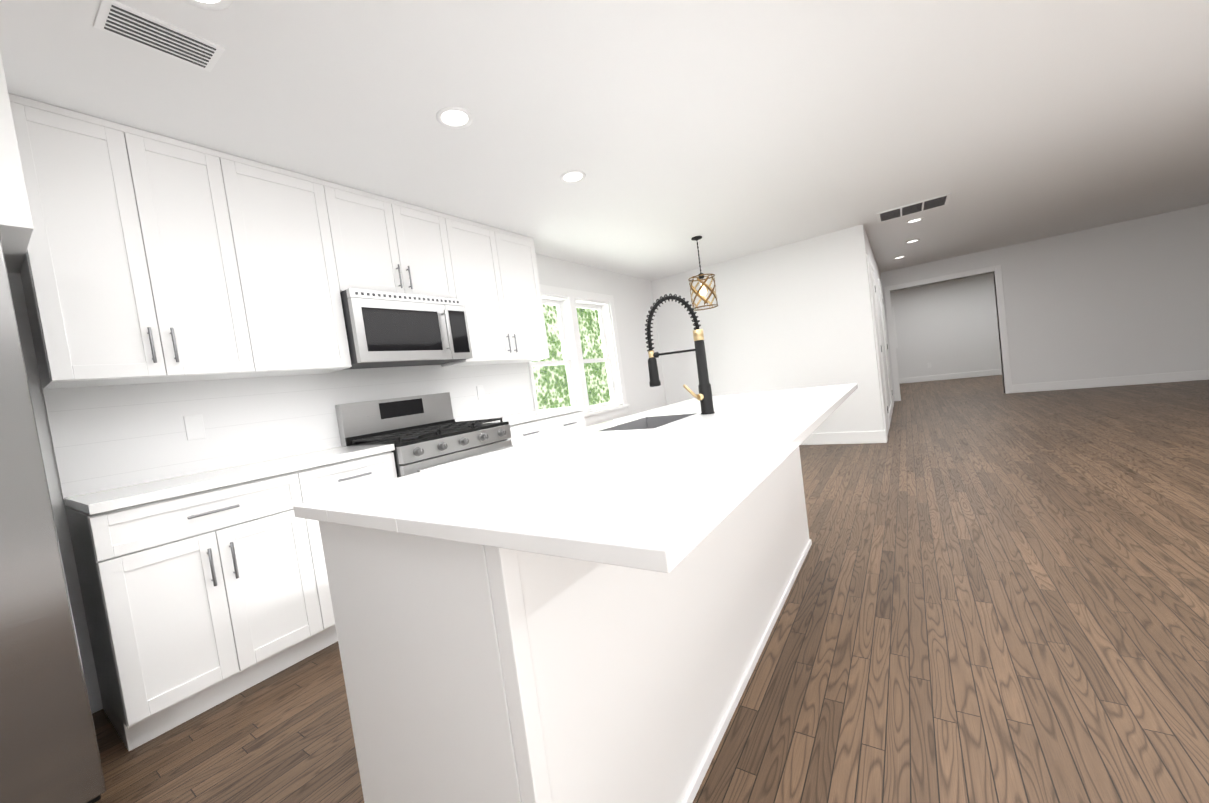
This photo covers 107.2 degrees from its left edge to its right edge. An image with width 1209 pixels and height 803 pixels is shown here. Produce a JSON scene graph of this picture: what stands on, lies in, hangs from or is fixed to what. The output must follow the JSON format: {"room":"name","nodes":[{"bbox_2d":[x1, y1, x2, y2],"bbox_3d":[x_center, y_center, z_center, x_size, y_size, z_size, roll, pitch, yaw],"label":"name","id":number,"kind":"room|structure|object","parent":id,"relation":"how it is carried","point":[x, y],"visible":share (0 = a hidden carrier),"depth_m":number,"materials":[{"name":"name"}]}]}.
{"room":"kitchen","nodes":[
{"label":"kitchen","id":0,"kind":"room"},
{"bbox_2d":[0,0,1208,291],"bbox_3d":[3.265,-1.988,3.402,8.300,0.100,19.400,-6,3,34],"label":"ceiling","id":1,"kind":"structure","parent":0,"point":[726,130],"depth_m":2.30,"materials":[{"name":"white paint"}]},
{"bbox_2d":[93,0,224,71],"bbox_3d":[-1.484,-1.220,1.497,0.160,0.008,0.290,-6,3,34],"label":"ceiling vent","id":2,"kind":"object","parent":1,"relation":"in","point":[118,19],"visible":1,"depth_m":1.48,"materials":[{"name":"white metal"}]},
{"bbox_2d":[183,0,232,9],"bbox_3d":[-1.226,-1.247,1.338,0.169,0.006,0.169,-8,3,-10],"label":"recessed light","id":3,"kind":"object","parent":1,"relation":"in","point":[205,4],"depth_m":1.40,"materials":[{"name":"white paint"}]},
{"bbox_2d":[436,107,472,128],"bbox_3d":[-0.713,-1.351,2.127,0.169,0.006,0.169,-8,3,-10],"label":"recessed light","id":4,"kind":"object","parent":1,"relation":"in","point":[454,117],"depth_m":2.12,"materials":[{"name":"white paint"}]},
{"bbox_2d":[560,170,585,182],"bbox_3d":[-0.204,-1.454,2.887,0.169,0.006,0.169,-8,3,-10],"label":"recessed light","id":5,"kind":"object","parent":1,"relation":"in","point":[574,176],"depth_m":2.88,"materials":[{"name":"white paint"}]},
{"bbox_2d":[688,236,717,310],"bbox_3d":[0.996,-1.328,4.606,0.272,0.726,0.272,-6,3,34],"label":"pendant light","id":6,"kind":"object","parent":1,"relation":"hanging from","point":[702,290],"visible":0.96,"depth_m":4.58,"materials":[{"name":"brown metal"}]},
{"bbox_2d":[905,239,919,242],"bbox_3d":[4.191,-2.180,6.066,0.169,0.006,0.169,-8,3,-10],"label":"recessed light","id":7,"kind":"object","parent":1,"relation":"in","point":[911,241],"depth_m":6.05,"materials":[{"name":"white paint"}]},
{"bbox_2d":[876,193,950,222],"bbox_3d":[3.151,-1.970,4.568,0.610,0.012,0.410,-6,3,34],"label":"ceiling vent","id":8,"kind":"object","parent":1,"relation":"in","point":[920,206],"visible":1,"depth_m":4.54,"materials":[{"name":"white metal"}]},
{"bbox_2d":[906,218,923,223],"bbox_3d":[3.500,-2.041,5.033,0.169,0.006,0.169,-8,3,-10],"label":"recessed light","id":9,"kind":"object","parent":1,"relation":"in","point":[917,219],"depth_m":5.03,"materials":[{"name":"white paint"}]},
{"bbox_2d":[7,204,1208,713],"bbox_3d":[3.458,-0.725,3.260,8.270,2.440,19.340,-6,3,34],"label":"wall","id":10,"kind":"structure","parent":0,"point":[1123,298],"depth_m":6.32,"materials":[{"name":"white paint"}]},
{"bbox_2d":[0,52,33,272],"bbox_3d":[-2.274,0.128,1.173,0.780,2.438,1.080,-6,3,34],"label":"upper cabinet","id":11,"kind":"object","parent":10,"relation":"attached to","point":[16,227],"visible":1,"depth_m":1.45,"materials":[{"name":"white paint"}]},
{"bbox_2d":[8,93,271,388],"bbox_3d":[-2.066,-0.630,2.009,0.301,1.068,0.692,-6,3,34],"label":"upper cabinet","id":12,"kind":"object","parent":10,"relation":"attached to","point":[149,257],"depth_m":1.87,"materials":[{"name":"white paint"}]},
{"bbox_2d":[183,414,205,439],"bbox_3d":[-2.025,0.127,2.203,0.006,0.120,0.070,-6,3,34],"label":"electrical outlet plate","id":13,"kind":"object","parent":10,"relation":"attached to","point":[194,427],"depth_m":2.20,"materials":[{"name":"white plastic"}]},
{"bbox_2d":[42,362,532,506],"bbox_3d":[-1.517,-0.181,2.999,0.010,0.935,2.835,-6,3,34],"label":"backsplash","id":14,"kind":"structure","parent":10,"relation":"attached to","point":[109,437],"depth_m":2.30,"materials":[{"name":"tile"}]},
{"bbox_2d":[240,157,351,376],"bbox_3d":[-1.776,-0.688,2.438,0.301,1.068,0.577,-6,3,34],"label":"upper cabinet","id":15,"kind":"object","parent":10,"relation":"attached to","point":[299,241],"depth_m":2.39,"materials":[{"name":"white paint"}]},
{"bbox_2d":[336,184,459,298],"bbox_3d":[-1.451,-0.976,2.952,0.301,0.628,0.807,-6,3,34],"label":"upper cabinet","id":16,"kind":"object","parent":10,"relation":"attached to","point":[395,246],"depth_m":2.86,"materials":[{"name":"white paint"}]},
{"bbox_2d":[340,288,472,369],"bbox_3d":[-1.321,-0.462,2.934,0.427,0.420,0.791,-6,3,34],"label":"over-the-range microwave","id":17,"kind":"object","parent":16,"relation":"attached to","point":[387,329],"visible":0.98,"depth_m":2.77,"materials":[{"name":"silver metal"}]},
{"bbox_2d":[476,385,484,399],"bbox_3d":[-1.023,-0.073,3.685,0.006,0.120,0.070,-6,3,34],"label":"electrical outlet plate","id":18,"kind":"object","parent":10,"relation":"attached to","point":[480,390],"depth_m":3.68,"materials":[{"name":"white plastic"}]},
{"bbox_2d":[441,215,549,366],"bbox_3d":[-0.956,-0.852,3.653,0.301,1.068,0.985,-6,3,34],"label":"upper cabinet","id":19,"kind":"object","parent":10,"relation":"attached to","point":[497,277],"depth_m":3.56,"materials":[{"name":"white paint"}]},
{"bbox_2d":[528,284,629,424],"bbox_3d":[-0.305,-0.481,4.899,0.200,1.470,1.660,-6,3,34],"label":"window frames","id":20,"kind":"structure","parent":10,"relation":"in","point":[567,304],"depth_m":4.87,"materials":[{"name":"white paint"}]},
{"bbox_2d":[866,254,889,440],"bbox_3d":[3.351,-0.652,5.437,0.020,2.125,0.990,-6,3,34],"label":"door frame","id":21,"kind":"structure","parent":10,"relation":"attached to","point":[871,275],"depth_m":5.38,"materials":[{"name":"white paint"}]},
{"bbox_2d":[878,279,893,412],"bbox_3d":[4.688,-0.920,7.418,0.020,2.125,0.840,-6,3,34],"label":"door frame","id":22,"kind":"structure","parent":10,"relation":"attached to","point":[885,341],"depth_m":7.13,"materials":[{"name":"white paint"}]},
{"bbox_2d":[892,307,897,347],"bbox_3d":[7.421,-1.934,11.992,0.700,1.100,0.040,-6,3,34],"label":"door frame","id":23,"kind":"structure","parent":10,"relation":"in","point":[894,327],"depth_m":11.80,"materials":[{"name":"white paint"}]},
{"bbox_2d":[800,265,1208,444],"bbox_3d":[5.695,-1.029,6.526,8.000,2.160,11.165,-6,3,34],"label":"baseboard","id":24,"kind":"structure","parent":10,"relation":"attached to","point":[861,437],"depth_m":7.45,"materials":[{"name":"white paint"}]},
{"bbox_2d":[92,375,1208,802],"bbox_3d":[3.596,0.528,3.518,8.300,0.100,19.400,-6,3,34],"label":"floor","id":25,"kind":"structure","parent":0,"point":[996,593],"depth_m":1.67,"materials":[{"name":"brown wood"}]},
{"bbox_2d":[0,236,105,802],"bbox_3d":[-2.219,0.443,1.164,0.770,1.802,0.937,-6,3,34],"label":"fridge","id":26,"kind":"object","parent":25,"relation":"on","point":[49,751],"visible":1,"depth_m":1.29,"materials":[{"name":"silver metal"}]},
{"bbox_2d":[64,444,396,750],"bbox_3d":[-1.624,0.766,2.146,0.620,0.915,1.100,-6,3,34],"label":"base cabinet","id":27,"kind":"object","parent":25,"relation":"on","point":[201,592],"visible":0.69,"depth_m":1.77,"materials":[{"name":"white paint"}]},
{"bbox_2d":[335,392,512,477],"bbox_3d":[-1.070,0.529,2.897,0.712,1.172,0.795,-6,3,34],"label":"range","id":28,"kind":"object","parent":25,"relation":"on","point":[423,432],"visible":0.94,"depth_m":2.81,"materials":[{"name":"silver metal"}]},
{"bbox_2d":[487,405,584,446],"bbox_3d":[-0.608,0.563,3.650,0.620,0.915,0.938,-6,3,34],"label":"base cabinet","id":29,"kind":"object","parent":25,"relation":"on","point":[530,426],"visible":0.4,"depth_m":3.47,"materials":[{"name":"white paint"}]},
{"bbox_2d":[319,422,811,802],"bbox_3d":[0.263,0.552,1.827,0.634,0.876,2.272,-6,3,34],"label":"kitchen island","id":30,"kind":"object","parent":25,"relation":"on","point":[589,614],"depth_m":0.92,"materials":[{"name":"white paint"}]},
{"bbox_2d":[293,392,756,534],"bbox_3d":[0.117,0.109,1.941,0.440,0.028,2.435,-6,3,34],"label":"island countertop","id":31,"kind":"structure","parent":30,"relation":"on","point":[374,507],"depth_m":1.16,"materials":[{"name":"white stone"}]},
{"bbox_2d":[597,413,696,431],"bbox_3d":[0.207,0.202,1.908,0.267,0.230,0.427,-6,3,34],"label":"island sink","id":32,"kind":"object","parent":31,"relation":"in","point":[650,422],"visible":0.08,"depth_m":2.09,"materials":[{"name":"silver metal"}]},
{"bbox_2d":[645,293,714,413],"bbox_3d":[0.311,-0.197,1.909,0.226,0.529,0.174,-6,3,34],"label":"faucet","id":33,"kind":"object","parent":31,"relation":"on","point":[704,397],"visible":1,"depth_m":1.89,"materials":[{"name":"black metal"}]},
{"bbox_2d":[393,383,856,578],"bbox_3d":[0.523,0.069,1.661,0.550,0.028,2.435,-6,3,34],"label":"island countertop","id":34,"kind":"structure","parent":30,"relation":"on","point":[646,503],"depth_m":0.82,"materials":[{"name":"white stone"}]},
{"label":"outside","id":35,"kind":"structure","parent":0,"visible":0},
{"bbox_2d":[532,304,609,409],"bbox_3d":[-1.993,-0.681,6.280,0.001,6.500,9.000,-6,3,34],"label":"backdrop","id":36,"kind":"structure","parent":35,"point":[600,398],"depth_m":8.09,"materials":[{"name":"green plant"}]}
]}

